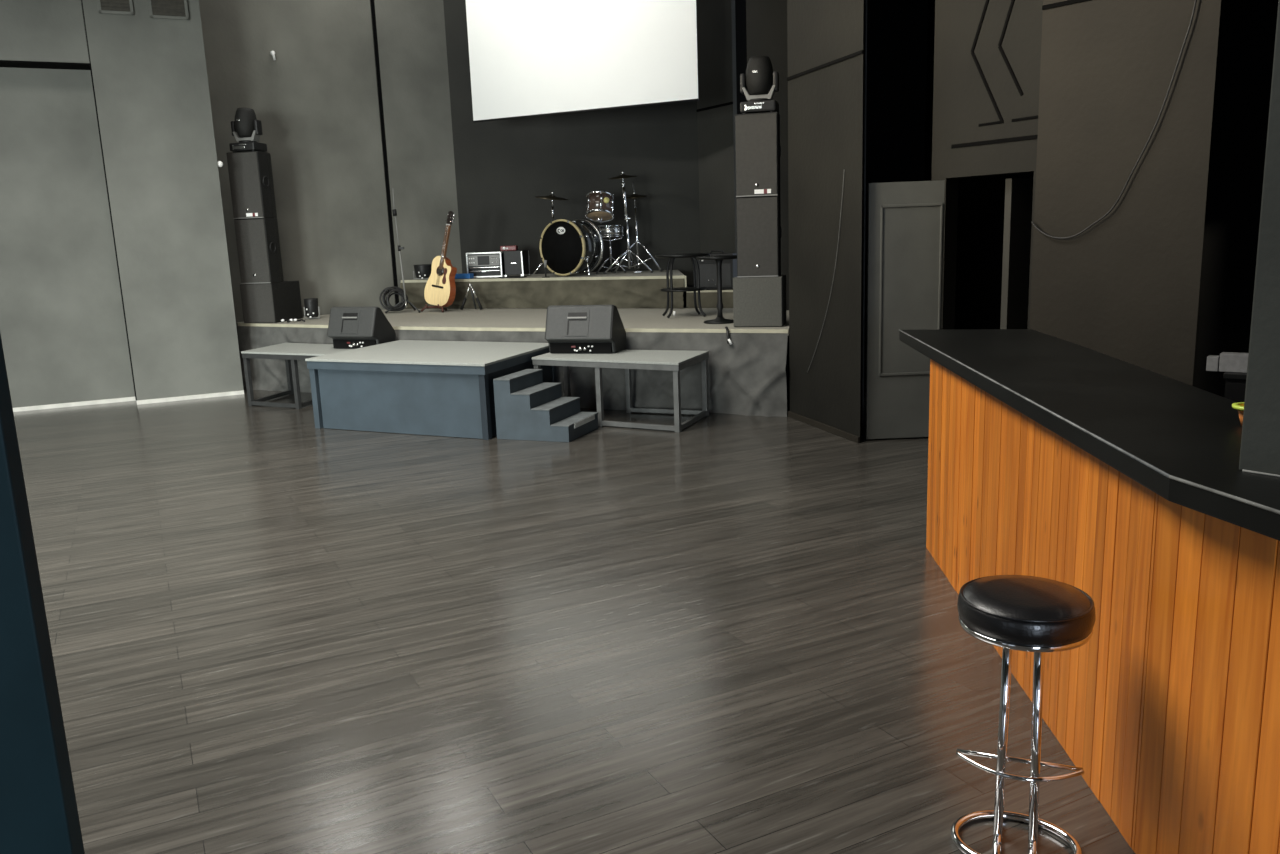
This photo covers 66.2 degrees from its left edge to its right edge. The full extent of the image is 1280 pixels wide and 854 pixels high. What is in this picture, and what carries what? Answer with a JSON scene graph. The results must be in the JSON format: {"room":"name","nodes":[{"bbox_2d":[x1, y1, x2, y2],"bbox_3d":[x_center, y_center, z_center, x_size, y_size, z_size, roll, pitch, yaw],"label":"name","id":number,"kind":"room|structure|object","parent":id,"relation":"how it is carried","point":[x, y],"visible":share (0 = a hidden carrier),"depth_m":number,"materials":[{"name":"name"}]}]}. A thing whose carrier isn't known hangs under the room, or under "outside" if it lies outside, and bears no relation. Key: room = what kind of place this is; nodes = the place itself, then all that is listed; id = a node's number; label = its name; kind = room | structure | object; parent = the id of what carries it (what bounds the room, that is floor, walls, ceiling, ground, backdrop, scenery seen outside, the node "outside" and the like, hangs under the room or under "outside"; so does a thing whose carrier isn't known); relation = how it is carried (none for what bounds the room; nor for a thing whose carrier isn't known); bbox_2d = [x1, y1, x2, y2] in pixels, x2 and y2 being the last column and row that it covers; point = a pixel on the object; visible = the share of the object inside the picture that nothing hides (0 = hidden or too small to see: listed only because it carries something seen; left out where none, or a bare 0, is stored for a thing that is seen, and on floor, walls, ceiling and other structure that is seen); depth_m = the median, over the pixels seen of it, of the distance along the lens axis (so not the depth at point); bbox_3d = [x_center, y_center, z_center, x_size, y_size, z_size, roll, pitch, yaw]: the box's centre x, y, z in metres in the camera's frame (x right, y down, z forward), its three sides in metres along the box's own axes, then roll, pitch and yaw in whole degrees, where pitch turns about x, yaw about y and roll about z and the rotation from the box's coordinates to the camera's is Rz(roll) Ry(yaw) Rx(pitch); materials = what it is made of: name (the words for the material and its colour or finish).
{"room":"entertainment venue","nodes":[
{"label":"entertainment venue","id":0,"kind":"room"},
{"bbox_2d":[0,333,84,853],"bbox_3d":[-1.531,-1.793,1.248,0.870,6.500,0.035,-2,11,0],"label":"wall","id":1,"kind":"structure","parent":0,"point":[39,810],"depth_m":1.68,"materials":[{"name":"blue paint"}]},
{"bbox_2d":[0,0,89,62],"bbox_3d":[-7.790,-5.008,9.312,4.200,2.880,0.500,-7,12,-25],"label":"wall","id":2,"kind":"structure","parent":0,"point":[30,30],"depth_m":10.04,"materials":[{"name":"grey paint"}]},
{"bbox_2d":[0,60,89,69],"bbox_3d":[-7.712,-3.579,9.540,4.200,0.015,0.360,-7,12,-25],"label":"trim","id":3,"kind":"structure","parent":2,"relation":"attached to","point":[3,63],"depth_m":10.21,"materials":[{"name":"black"}]},
{"bbox_2d":[81,1,136,399],"bbox_3d":[-5.735,-3.461,10.332,0.013,6.454,0.020,-7,12,-25],"label":"trim","id":4,"kind":"structure","parent":2,"relation":"attached to","point":[81,1],"depth_m":10.54,"materials":[{"name":"black"}]},
{"bbox_2d":[0,67,134,407],"bbox_3d":[-7.602,-1.939,10.188,4.700,3.750,0.200,-7,12,-25],"label":"wall","id":5,"kind":"structure","parent":0,"point":[63,328],"depth_m":10.68,"materials":[{"name":"grey paint"}]},
{"bbox_2d":[13,397,136,411],"bbox_3d":[-7.614,-0.089,10.391,4.420,0.045,0.020,-7,12,-25],"label":"baseboard","id":6,"kind":"structure","parent":5,"relation":"attached to","point":[82,403],"depth_m":10.98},
{"bbox_2d":[82,0,243,399],"bbox_3d":[-5.472,-3.579,10.996,1.118,6.500,1.028,-8,13,-29],"label":"wall pier","id":7,"kind":"object","parent":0,"point":[150,78],"visible":1,"depth_m":10.77,"materials":[{"name":"grey paint"}]},
{"bbox_2d":[97,0,133,14],"bbox_3d":[-5.491,-4.570,10.234,0.330,0.500,0.014,-7,12,-25],"label":"ventilation grille","id":8,"kind":"object","parent":7,"relation":"attached to","point":[125,7],"visible":1,"depth_m":10.27,"materials":[{"name":"grey metal"}]},
{"bbox_2d":[148,0,188,19],"bbox_3d":[-5.036,-4.609,10.451,0.380,0.500,0.015,-7,12,-25],"label":"ventilation grille","id":9,"kind":"object","parent":7,"relation":"attached to","point":[163,9],"visible":1,"depth_m":10.48,"materials":[{"name":"grey metal"}]},
{"bbox_2d":[137,390,243,404],"bbox_3d":[-5.112,-0.339,11.192,1.119,0.045,0.020,-8,12,-26],"label":"baseboard","id":10,"kind":"object","parent":7,"relation":"attached to","point":[158,400],"visible":1,"depth_m":11.18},
{"bbox_2d":[199,0,461,327],"bbox_3d":[-4.063,-3.958,12.653,3.541,6.500,0.202,-11,14,-37],"label":"wall","id":11,"kind":"structure","parent":0,"point":[316,104],"depth_m":12.74,"materials":[{"name":"grey paint"}]},
{"bbox_2d":[270,51,275,59],"bbox_3d":[-4.496,-4.554,12.042,0.053,0.113,0.050,-11,14,-37],"label":"wall hook","id":12,"kind":"object","parent":11,"relation":"attached to","point":[272,53],"visible":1,"depth_m":12.03,"materials":[{"name":"white plastic"}]},
{"bbox_2d":[370,0,398,304],"bbox_3d":[-3.469,-4.065,13.084,0.060,6.500,0.160,-11,14,-37],"label":"trim","id":13,"kind":"structure","parent":11,"relation":"attached to","point":[374,28],"depth_m":13.08,"materials":[{"name":"black metal"}]},
{"bbox_2d":[443,0,699,284],"bbox_3d":[-0.910,-4.241,13.507,3.414,6.500,0.200,0,11,8],"label":"wall","id":14,"kind":"structure","parent":0,"point":[501,166],"depth_m":13.55,"materials":[{"name":"black paint"}]},
{"bbox_2d":[13,389,1135,853],"bbox_3d":[-2.477,0.672,5.976,14.200,0.100,19.500,-2,11,0],"label":"floor","id":15,"kind":"structure","parent":0,"point":[271,631],"depth_m":4.12,"materials":[{"name":"laminate"}]},
{"bbox_2d":[241,343,351,408],"bbox_3d":[-3.467,-0.552,10.567,1.715,0.590,0.802,4,13,27],"label":"deck","id":16,"kind":"object","parent":15,"relation":"on","point":[290,352],"visible":0.71,"depth_m":10.43,"materials":[{"name":"grey metal"}]},
{"bbox_2d":[327,307,395,348],"bbox_3d":[-2.948,-1.057,10.368,0.582,0.437,0.406,2,12,22],"label":"floor monitor","id":17,"kind":"object","parent":16,"relation":"on","point":[348,327],"visible":0.96,"depth_m":10.22,"materials":[{"name":"grey plastic"}]},
{"bbox_2d":[305,340,556,439],"bbox_3d":[-1.908,-0.403,9.361,2.106,0.655,1.527,3,12,25],"label":"stage platform","id":18,"kind":"object","parent":15,"relation":"on","point":[419,387],"visible":0.79,"depth_m":8.73,"materials":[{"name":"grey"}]},
{"bbox_2d":[236,307,789,416],"bbox_3d":[-1.068,-1.048,12.132,7.066,0.784,4.432,3,12,23],"label":"stage","id":19,"kind":"object","parent":15,"relation":"on","point":[749,376],"visible":0.41,"depth_m":9.51,"materials":[{"name":"concrete"}]},
{"bbox_2d":[240,281,302,322],"bbox_3d":[-4.484,-1.528,11.963,0.420,0.463,0.620,0,11,12],"label":"subwoofer","id":20,"kind":"object","parent":19,"relation":"on","point":[261,302],"visible":0.91,"depth_m":11.70,"materials":[{"name":"black wood"}]},
{"bbox_2d":[240,284,274,322],"bbox_3d":[-4.545,-1.468,11.672,0.412,0.455,0.014,0,11,12],"label":"grille","id":21,"kind":"object","parent":20,"relation":"attached to","point":[258,300],"depth_m":11.66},
{"bbox_2d":[234,218,283,283],"bbox_3d":[-4.528,-2.104,11.736,0.420,0.755,0.386,0,11,12],"label":"loudspeaker","id":22,"kind":"object","parent":20,"relation":"on","point":[257,239],"visible":1,"depth_m":11.57,"materials":[{"name":"grey plastic"}]},
{"bbox_2d":[226,151,276,218],"bbox_3d":[-4.555,-2.845,11.588,0.420,0.755,0.388,0,11,12],"label":"loudspeaker","id":23,"kind":"object","parent":22,"relation":"on","point":[250,172],"visible":0.98,"depth_m":11.43,"materials":[{"name":"grey plastic"}]},
{"bbox_2d":[229,108,266,151],"bbox_3d":[-4.583,-3.454,11.440,0.340,0.496,0.284,0,11,12],"label":"light","id":24,"kind":"object","parent":23,"relation":"on","point":[246,129],"visible":0.99,"depth_m":11.36,"materials":[{"name":"black plastic"}]},
{"bbox_2d":[280,319,304,321],"bbox_3d":[-4.119,-1.269,11.669,0.317,0.044,0.131,-2,11,0],"label":"power cable","id":25,"kind":"object","parent":19,"relation":"on","point":[282,320],"visible":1,"depth_m":11.62,"materials":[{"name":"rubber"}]},
{"bbox_2d":[303,298,319,318],"bbox_3d":[-4.035,-1.455,12.069,0.164,0.245,0.164,9,16,44],"label":"lamp","id":26,"kind":"object","parent":19,"relation":"on","point":[311,308],"visible":1,"depth_m":12.01,"materials":[{"name":"black metal"}]},
{"bbox_2d":[379,286,407,310],"bbox_3d":[-3.176,-1.653,12.674,0.321,0.322,0.254,-9,13,-30],"label":"cable coil","id":27,"kind":"object","parent":19,"relation":"on","point":[387,291],"visible":1,"depth_m":12.63,"materials":[{"name":"black rubber"}]},
{"bbox_2d":[385,189,420,312],"bbox_3d":[-3.061,-2.255,12.575,0.478,1.561,0.456,-2,11,0],"label":"microphone stand","id":28,"kind":"object","parent":19,"relation":"on","point":[394,211],"visible":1,"depth_m":12.55,"materials":[{"name":"black metal"}]},
{"bbox_2d":[420,304,446,311],"bbox_3d":[-2.582,-1.651,12.569,0.383,0.344,0.302,4,13,29],"label":"guitar stand","id":29,"kind":"object","parent":19,"relation":"on","point":[426,306],"visible":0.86,"depth_m":12.56,"materials":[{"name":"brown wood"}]},
{"bbox_2d":[424,211,456,306],"bbox_3d":[-2.552,-2.130,12.495,0.433,1.201,0.244,4,13,29],"label":"acoustic guitar","id":30,"kind":"object","parent":29,"relation":"on","point":[440,288],"visible":1,"depth_m":12.46,"materials":[{"name":"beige wood"}]},
{"bbox_2d":[460,284,482,309],"bbox_3d":[-2.147,-1.674,12.598,0.332,0.335,0.139,2,12,22],"label":"folding stand","id":31,"kind":"object","parent":19,"relation":"on","point":[470,286],"visible":1,"depth_m":12.55,"materials":[{"name":"metal"}]},
{"bbox_2d":[400,270,686,308],"bbox_3d":[-1.014,-1.869,13.281,4.224,0.384,1.908,3,12,24],"label":"drum riser","id":32,"kind":"object","parent":19,"relation":"on","point":[621,289],"visible":0.83,"depth_m":12.36,"materials":[{"name":"concrete"}]},
{"bbox_2d":[413,264,431,279],"bbox_3d":[-2.938,-2.104,13.325,0.242,0.196,0.242,9,16,44],"label":"lamp","id":33,"kind":"object","parent":32,"relation":"on","point":[422,271],"visible":0.95,"depth_m":13.23,"materials":[{"name":"black metal"}]},
{"bbox_2d":[455,273,473,278],"bbox_3d":[-2.389,-2.006,13.062,0.363,0.064,0.098,3,12,24],"label":"flat box","id":34,"kind":"object","parent":32,"relation":"on","point":[467,275],"visible":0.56,"depth_m":12.99,"materials":[{"name":"blue plastic"}]},
{"bbox_2d":[466,251,508,277],"bbox_3d":[-2.057,-2.193,13.252,0.490,0.336,0.380,-1,11,8],"label":"equipment rack","id":35,"kind":"object","parent":32,"relation":"on","point":[481,264],"visible":0.88,"depth_m":13.09,"materials":[{"name":"silver metal"}]},
{"bbox_2d":[499,276,526,277],"bbox_3d":[-1.657,-1.948,12.768,0.367,0.021,0.216,-2,11,0],"label":"cable","id":36,"kind":"object","parent":32,"relation":"on","point":[506,276],"visible":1,"depth_m":12.73,"materials":[{"name":"black rubber"}]},
{"bbox_2d":[503,250,529,276],"bbox_3d":[-1.685,-2.214,13.284,0.305,0.340,0.355,-1,11,8],"label":"amplifier","id":37,"kind":"object","parent":32,"relation":"on","point":[516,262],"visible":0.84,"depth_m":13.13,"materials":[{"name":"black plastic"}]},
{"bbox_2d":[500,245,517,250],"bbox_3d":[-1.758,-2.399,13.178,0.220,0.065,0.132,-1,11,8],"label":"effects pedal","id":38,"kind":"object","parent":37,"relation":"on","point":[502,248],"visible":1,"depth_m":13.13,"materials":[{"name":"red paint"}]},
{"bbox_2d":[542,260,549,277],"bbox_3d":[-1.204,-2.014,12.509,0.100,0.223,0.100,-2,11,0],"label":"microphone","id":39,"kind":"object","parent":32,"relation":"on","point":[545,261],"visible":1,"depth_m":12.49,"materials":[{"name":"black plastic"}]},
{"bbox_2d":[531,219,603,275],"bbox_3d":[-0.906,-2.331,12.744,0.940,0.719,0.518,5,13,32],"label":"bass drum","id":40,"kind":"object","parent":32,"relation":"on","point":[568,247],"visible":0.98,"depth_m":12.62,"materials":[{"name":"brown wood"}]},
{"bbox_2d":[535,192,568,217],"bbox_3d":[-1.136,-2.868,12.699,0.437,0.334,0.438,-2,11,0],"label":"cymbal","id":41,"kind":"object","parent":40,"relation":"on","point":[552,197],"visible":1,"depth_m":12.63,"materials":[{"name":"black metal"}]},
{"bbox_2d":[585,190,614,223],"bbox_3d":[-0.523,-2.859,12.789,0.393,0.423,0.453,-2,11,0],"label":"tom drum","id":42,"kind":"object","parent":40,"relation":"attached to","point":[599,205],"visible":1,"depth_m":12.66,"materials":[{"name":"brown wood"}]},
{"bbox_2d":[596,225,626,273],"bbox_3d":[-0.397,-2.396,13.231,0.415,0.632,0.418,-2,11,0],"label":"snare drum","id":43,"kind":"object","parent":32,"relation":"on","point":[609,231],"visible":0.92,"depth_m":13.04,"materials":[{"name":"metal"}]},
{"bbox_2d":[603,172,652,273],"bbox_3d":[-0.178,-2.691,12.952,0.657,1.305,0.532,-2,11,0],"label":"cymbal stand","id":44,"kind":"object","parent":32,"relation":"on","point":[622,175],"visible":0.94,"depth_m":12.87,"materials":[{"name":"silver metal"}]},
{"bbox_2d":[614,181,661,272],"bbox_3d":[0.006,-2.668,13.095,0.543,1.190,0.573,6,14,34],"label":"stand","id":45,"kind":"object","parent":32,"relation":"on","point":[633,196],"visible":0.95,"depth_m":13.13,"materials":[{"name":"silver metal"}]},
{"bbox_2d":[655,253,709,317],"bbox_3d":[0.461,-1.510,10.469,0.584,0.661,0.584,-4,11,-8],"label":"bar table","id":46,"kind":"object","parent":19,"relation":"on","point":[691,256],"visible":0.98,"depth_m":10.36,"materials":[{"name":"black metal"}]},
{"bbox_2d":[660,287,705,291],"bbox_3d":[0.462,-1.468,10.478,0.490,0.020,0.490,-4,11,-8],"label":"shelf","id":47,"kind":"object","parent":46,"relation":"attached to","point":[679,289],"depth_m":10.34,"materials":[{"name":"black metal"}]},
{"bbox_2d":[685,285,732,307],"bbox_3d":[0.854,-1.622,12.143,0.616,0.209,1.560,-2,11,0],"label":"step","id":48,"kind":"structure","parent":19,"relation":"on","point":[708,298],"depth_m":11.54,"materials":[{"name":"black"}]},
{"bbox_2d":[695,250,736,289],"bbox_3d":[0.917,-1.875,11.702,0.480,0.460,0.262,3,12,24],"label":"amplifier","id":49,"kind":"object","parent":48,"relation":"on","point":[708,268],"visible":0.64,"depth_m":11.60,"materials":[{"name":"black plastic"}]},
{"bbox_2d":[696,264,730,286],"bbox_3d":[0.872,-1.790,11.613,0.430,0.270,0.014,3,12,25],"label":"grille","id":50,"kind":"object","parent":49,"relation":"attached to","point":[708,272],"depth_m":11.61,"materials":[{"name":"grey fabric"}]},
{"bbox_2d":[696,255,736,323],"bbox_3d":[0.782,-1.351,9.647,0.450,0.650,0.450,-2,11,0],"label":"bar table","id":51,"kind":"object","parent":19,"relation":"on","point":[720,319],"visible":0.96,"depth_m":9.61,"materials":[{"name":"black metal"}]},
{"bbox_2d":[725,326,732,344],"bbox_3d":[0.804,-0.840,9.005,0.047,0.159,0.181,-4,11,-10],"label":"hanging cable","id":52,"kind":"object","parent":19,"relation":"hanging from","point":[726,327],"visible":1,"depth_m":8.95,"materials":[{"name":"black rubber"}]},
{"bbox_2d":[733,275,785,326],"bbox_3d":[1.129,-1.189,9.242,0.455,0.455,0.360,1,12,15],"label":"subwoofer","id":53,"kind":"object","parent":19,"relation":"on","point":[757,301],"visible":0.96,"depth_m":9.07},
{"bbox_2d":[736,196,781,277],"bbox_3d":[1.112,-1.766,9.123,0.405,0.725,0.346,1,12,15],"label":"loudspeaker","id":54,"kind":"object","parent":53,"relation":"on","point":[758,218],"visible":1,"depth_m":8.97,"materials":[{"name":"grey plastic"}]},
{"bbox_2d":[735,112,780,196],"bbox_3d":[1.086,-2.477,8.982,0.405,0.725,0.348,1,12,15],"label":"loudspeaker","id":55,"kind":"object","parent":54,"relation":"on","point":[757,135],"visible":0.95,"depth_m":8.83,"materials":[{"name":"grey plastic"}]},
{"bbox_2d":[740,56,778,113],"bbox_3d":[1.077,-3.075,8.852,0.340,0.496,0.284,1,12,15],"label":"light","id":56,"kind":"object","parent":55,"relation":"on","point":[759,78],"visible":0.96,"depth_m":8.77,"materials":[{"name":"black plastic"}]},
{"bbox_2d":[493,369,597,441],"bbox_3d":[-0.797,-0.197,8.471,0.690,0.517,0.619,2,12,21],"label":"stairs","id":57,"kind":"structure","parent":15,"relation":"on","point":[527,407],"depth_m":8.28,"materials":[{"name":"blue paint"}]},
{"bbox_2d":[532,350,708,432],"bbox_3d":[-0.200,-0.355,8.947,1.514,0.600,0.827,3,12,23],"label":"table","id":58,"kind":"object","parent":15,"relation":"on","point":[675,361],"visible":0.82,"depth_m":8.72,"materials":[{"name":"grey metal"}]},
{"bbox_2d":[545,305,625,352],"bbox_3d":[-0.510,-0.927,9.198,0.652,0.443,0.467,1,12,17],"label":"floor monitor","id":59,"kind":"object","parent":58,"relation":"on","point":[569,328],"visible":1,"depth_m":9.02,"materials":[{"name":"grey plastic"}]},
{"bbox_2d":[950,575,1095,853],"bbox_3d":[1.021,0.784,2.637,0.338,0.726,0.338,2,12,22],"label":"bar stool","id":60,"kind":"object","parent":15,"relation":"on","point":[1038,615],"visible":1,"depth_m":2.58,"materials":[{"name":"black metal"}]},
{"bbox_2d":[926,359,1279,853],"bbox_3d":[1.771,0.521,3.069,0.897,1.022,4.242,-2,11,2],"label":"bar counter","id":61,"kind":"object","parent":15,"relation":"on","point":[1169,712],"visible":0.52,"depth_m":2.61,"materials":[{"name":"brown wood"}]},
{"bbox_2d":[899,329,1279,540],"bbox_3d":[1.693,-0.058,3.196,0.952,0.067,4.931,-2,11,0],"label":"countertop","id":62,"kind":"structure","parent":61,"relation":"on","point":[1181,441],"depth_m":3.05,"materials":[{"name":"black laminate"}]},
{"bbox_2d":[1232,402,1243,425],"bbox_3d":[1.725,-0.033,2.758,0.112,0.060,0.112,-2,11,0],"label":"cup","id":63,"kind":"object","parent":62,"relation":"on","point":[1239,406],"visible":0.24,"depth_m":2.76,"materials":[{"name":"orange plastic"}]},
{"bbox_2d":[1223,372,1246,402],"bbox_3d":[3.808,0.030,5.686,0.720,0.705,0.480,7,14,39],"label":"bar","id":64,"kind":"object","parent":15,"relation":"on","point":[1235,385],"visible":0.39,"depth_m":5.64,"materials":[{"name":"black"}]},
{"bbox_2d":[1206,352,1248,372],"bbox_3d":[3.432,-0.379,5.728,0.210,0.105,0.090,7,14,37],"label":"cash register","id":65,"kind":"object","parent":64,"relation":"on","point":[1226,361],"visible":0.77,"depth_m":5.69,"materials":[{"name":"grey plastic"}]},
{"bbox_2d":[696,0,736,252],"bbox_3d":[1.039,-4.184,12.863,0.150,6.500,0.820,-8,13,-29],"label":"wall","id":66,"kind":"structure","parent":0,"point":[716,30],"depth_m":12.84,"materials":[{"name":"paint"}]},
{"bbox_2d":[696,102,733,111],"bbox_3d":[0.972,-4.179,12.824,0.020,0.030,0.820,-8,13,-29],"label":"trim","id":67,"kind":"structure","parent":66,"relation":"attached to","point":[728,103],"depth_m":12.80,"materials":[{"name":"black"}]},
{"bbox_2d":[735,0,746,113],"bbox_3d":[1.734,-4.143,12.527,1.042,6.500,0.100,-1,11,3],"label":"wall","id":68,"kind":"structure","parent":0,"point":[740,5],"depth_m":12.37,"materials":[{"name":"black paint"}]},
{"bbox_2d":[746,0,788,309],"bbox_3d":[1.418,-3.738,10.540,0.558,6.500,0.136,1,12,14],"label":"wall","id":69,"kind":"structure","parent":0,"point":[766,20],"depth_m":10.44,"materials":[{"name":"black paint"}]},
{"bbox_2d":[787,0,866,436],"bbox_3d":[1.726,-3.431,8.932,0.695,6.500,3.756,0,11,11],"label":"wall pillar","id":70,"kind":"structure","parent":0,"point":[827,105],"depth_m":7.92,"materials":[{"name":"black paint"}]},
{"bbox_2d":[788,411,859,442],"bbox_3d":[1.532,-0.009,8.297,0.020,0.050,1.266,-5,12,-16],"label":"baseboard","id":71,"kind":"structure","parent":70,"relation":"attached to","point":[841,433],"depth_m":8.21,"materials":[{"name":"black paint"}]},
{"bbox_2d":[787,50,863,80],"bbox_3d":[1.438,-2.841,7.739,0.020,0.025,1.267,-5,12,-16],"label":"trim","id":72,"kind":"structure","parent":70,"relation":"attached to","point":[860,52],"depth_m":7.65,"materials":[{"name":"black"}]},
{"bbox_2d":[807,174,843,372],"bbox_3d":[1.504,-1.222,7.994,0.005,1.652,0.638,-5,12,-16],"label":"cable","id":73,"kind":"object","parent":70,"relation":"attached to","point":[843,174],"visible":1,"depth_m":7.83,"materials":[{"name":"grey rubber"}]},
{"bbox_2d":[864,0,927,391],"bbox_3d":[2.672,-3.570,9.457,1.200,6.500,0.100,-2,11,0],"label":"wall","id":74,"kind":"structure","parent":0,"point":[896,29],"depth_m":9.48,"materials":[{"name":"black paint"}]},
{"bbox_2d":[924,0,1033,328],"bbox_3d":[3.477,-3.463,8.770,1.800,6.500,0.100,-2,11,0],"label":"wall","id":75,"kind":"structure","parent":0,"point":[981,199],"depth_m":9.05,"materials":[{"name":"black"}]},
{"bbox_2d":[931,0,1042,328],"bbox_3d":[2.548,-3.044,6.825,0.140,6.500,1.140,-9,13,-31],"label":"wall","id":76,"kind":"structure","parent":0,"point":[962,102],"depth_m":7.04,"materials":[{"name":"black paint"}]},
{"bbox_2d":[866,180,944,438],"bbox_3d":[2.046,-0.883,7.600,0.575,1.973,0.050,-2,11,-1],"label":"door","id":77,"kind":"structure","parent":76,"relation":"in","point":[905,240],"depth_m":7.56,"materials":[{"name":"black paint"}]},
{"bbox_2d":[971,0,1002,121],"bbox_3d":[2.458,-2.631,6.934,0.008,0.954,0.298,-9,13,-31],"label":"trim","id":78,"kind":"structure","parent":76,"relation":"attached to","point":[987,1],"depth_m":6.97,"materials":[{"name":"black"}]},
{"bbox_2d":[978,120,1003,126],"bbox_3d":[2.498,-2.160,6.989,0.008,0.020,0.210,-9,13,-31],"label":"trim","id":79,"kind":"structure","parent":76,"relation":"attached to","point":[995,122],"depth_m":6.98,"materials":[{"name":"black"}]},
{"bbox_2d":[951,135,1037,148],"bbox_3d":[2.532,-2.027,6.969,0.008,0.028,0.800,-9,13,-31],"label":"trim","id":80,"kind":"structure","parent":76,"relation":"attached to","point":[1030,137],"depth_m":6.97,"materials":[{"name":"black"}]},
{"bbox_2d":[998,0,1022,95],"bbox_3d":[2.559,-2.681,6.758,0.008,0.794,0.220,-9,13,-31],"label":"trim","id":81,"kind":"structure","parent":76,"relation":"attached to","point":[1001,50],"depth_m":6.79,"materials":[{"name":"black"}]},
{"bbox_2d":[1000,178,1033,328],"bbox_3d":[2.916,-0.875,7.448,0.550,1.960,0.108,-9,13,-31],"label":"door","id":82,"kind":"structure","parent":76,"relation":"in","point":[1018,191],"depth_m":7.23,"materials":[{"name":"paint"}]},
{"bbox_2d":[1012,115,1037,121],"bbox_3d":[2.667,-2.116,6.727,0.008,0.020,0.280,-9,13,-31],"label":"trim","id":83,"kind":"structure","parent":76,"relation":"attached to","point":[1030,117],"depth_m":6.75,"materials":[{"name":"black"}]},
{"bbox_2d":[1030,0,1220,385],"bbox_3d":[3.040,-2.924,6.125,0.931,6.500,1.407,3,12,24],"label":"wall","id":84,"kind":"structure","parent":0,"point":[1126,288],"depth_m":5.92,"materials":[{"name":"black paint"}]},
{"bbox_2d":[1042,0,1089,9],"bbox_3d":[2.680,-2.587,5.949,0.020,0.025,0.500,-11,14,-39],"label":"trim","id":85,"kind":"structure","parent":84,"relation":"attached to","point":[1068,2],"depth_m":6.04,"materials":[{"name":"black"}]},
{"bbox_2d":[1031,0,1196,238],"bbox_3d":[2.822,-2.020,5.866,0.012,1.756,0.960,-11,14,-39],"label":"cable","id":86,"kind":"object","parent":84,"relation":"attached to","point":[1195,1],"visible":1,"depth_m":5.77,"materials":[{"name":"black rubber"}]},
{"bbox_2d":[1192,0,1278,396],"bbox_3d":[4.473,-2.218,2.295,0.100,6.500,13.300,-2,11,0],"label":"wall","id":87,"kind":"structure","parent":0,"point":[1247,28],"depth_m":7.33,"materials":[{"name":"black paint"}]},
{"bbox_2d":[1239,0,1279,474],"bbox_3d":[1.552,-2.553,1.728,0.354,5.414,0.364,-10,14,-35],"label":"column","id":88,"kind":"structure","parent":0,"point":[1260,438],"depth_m":2.20,"materials":[{"name":"paint"}]},
{"bbox_3d":[-2.712,-5.798,4.696,14.200,0.100,19.500,-2,11,0],"label":"ceiling","id":89,"kind":"structure","parent":0,"visible":0},
{"bbox_2d":[466,0,698,121],"bbox_3d":[-0.788,-5.465,11.580,3.221,3.362,0.111,3,12,26],"label":"projection screen","id":90,"kind":"object","parent":89,"relation":"hanging from","point":[528,58],"visible":1,"depth_m":11.76,"materials":[{"name":"white fabric"}]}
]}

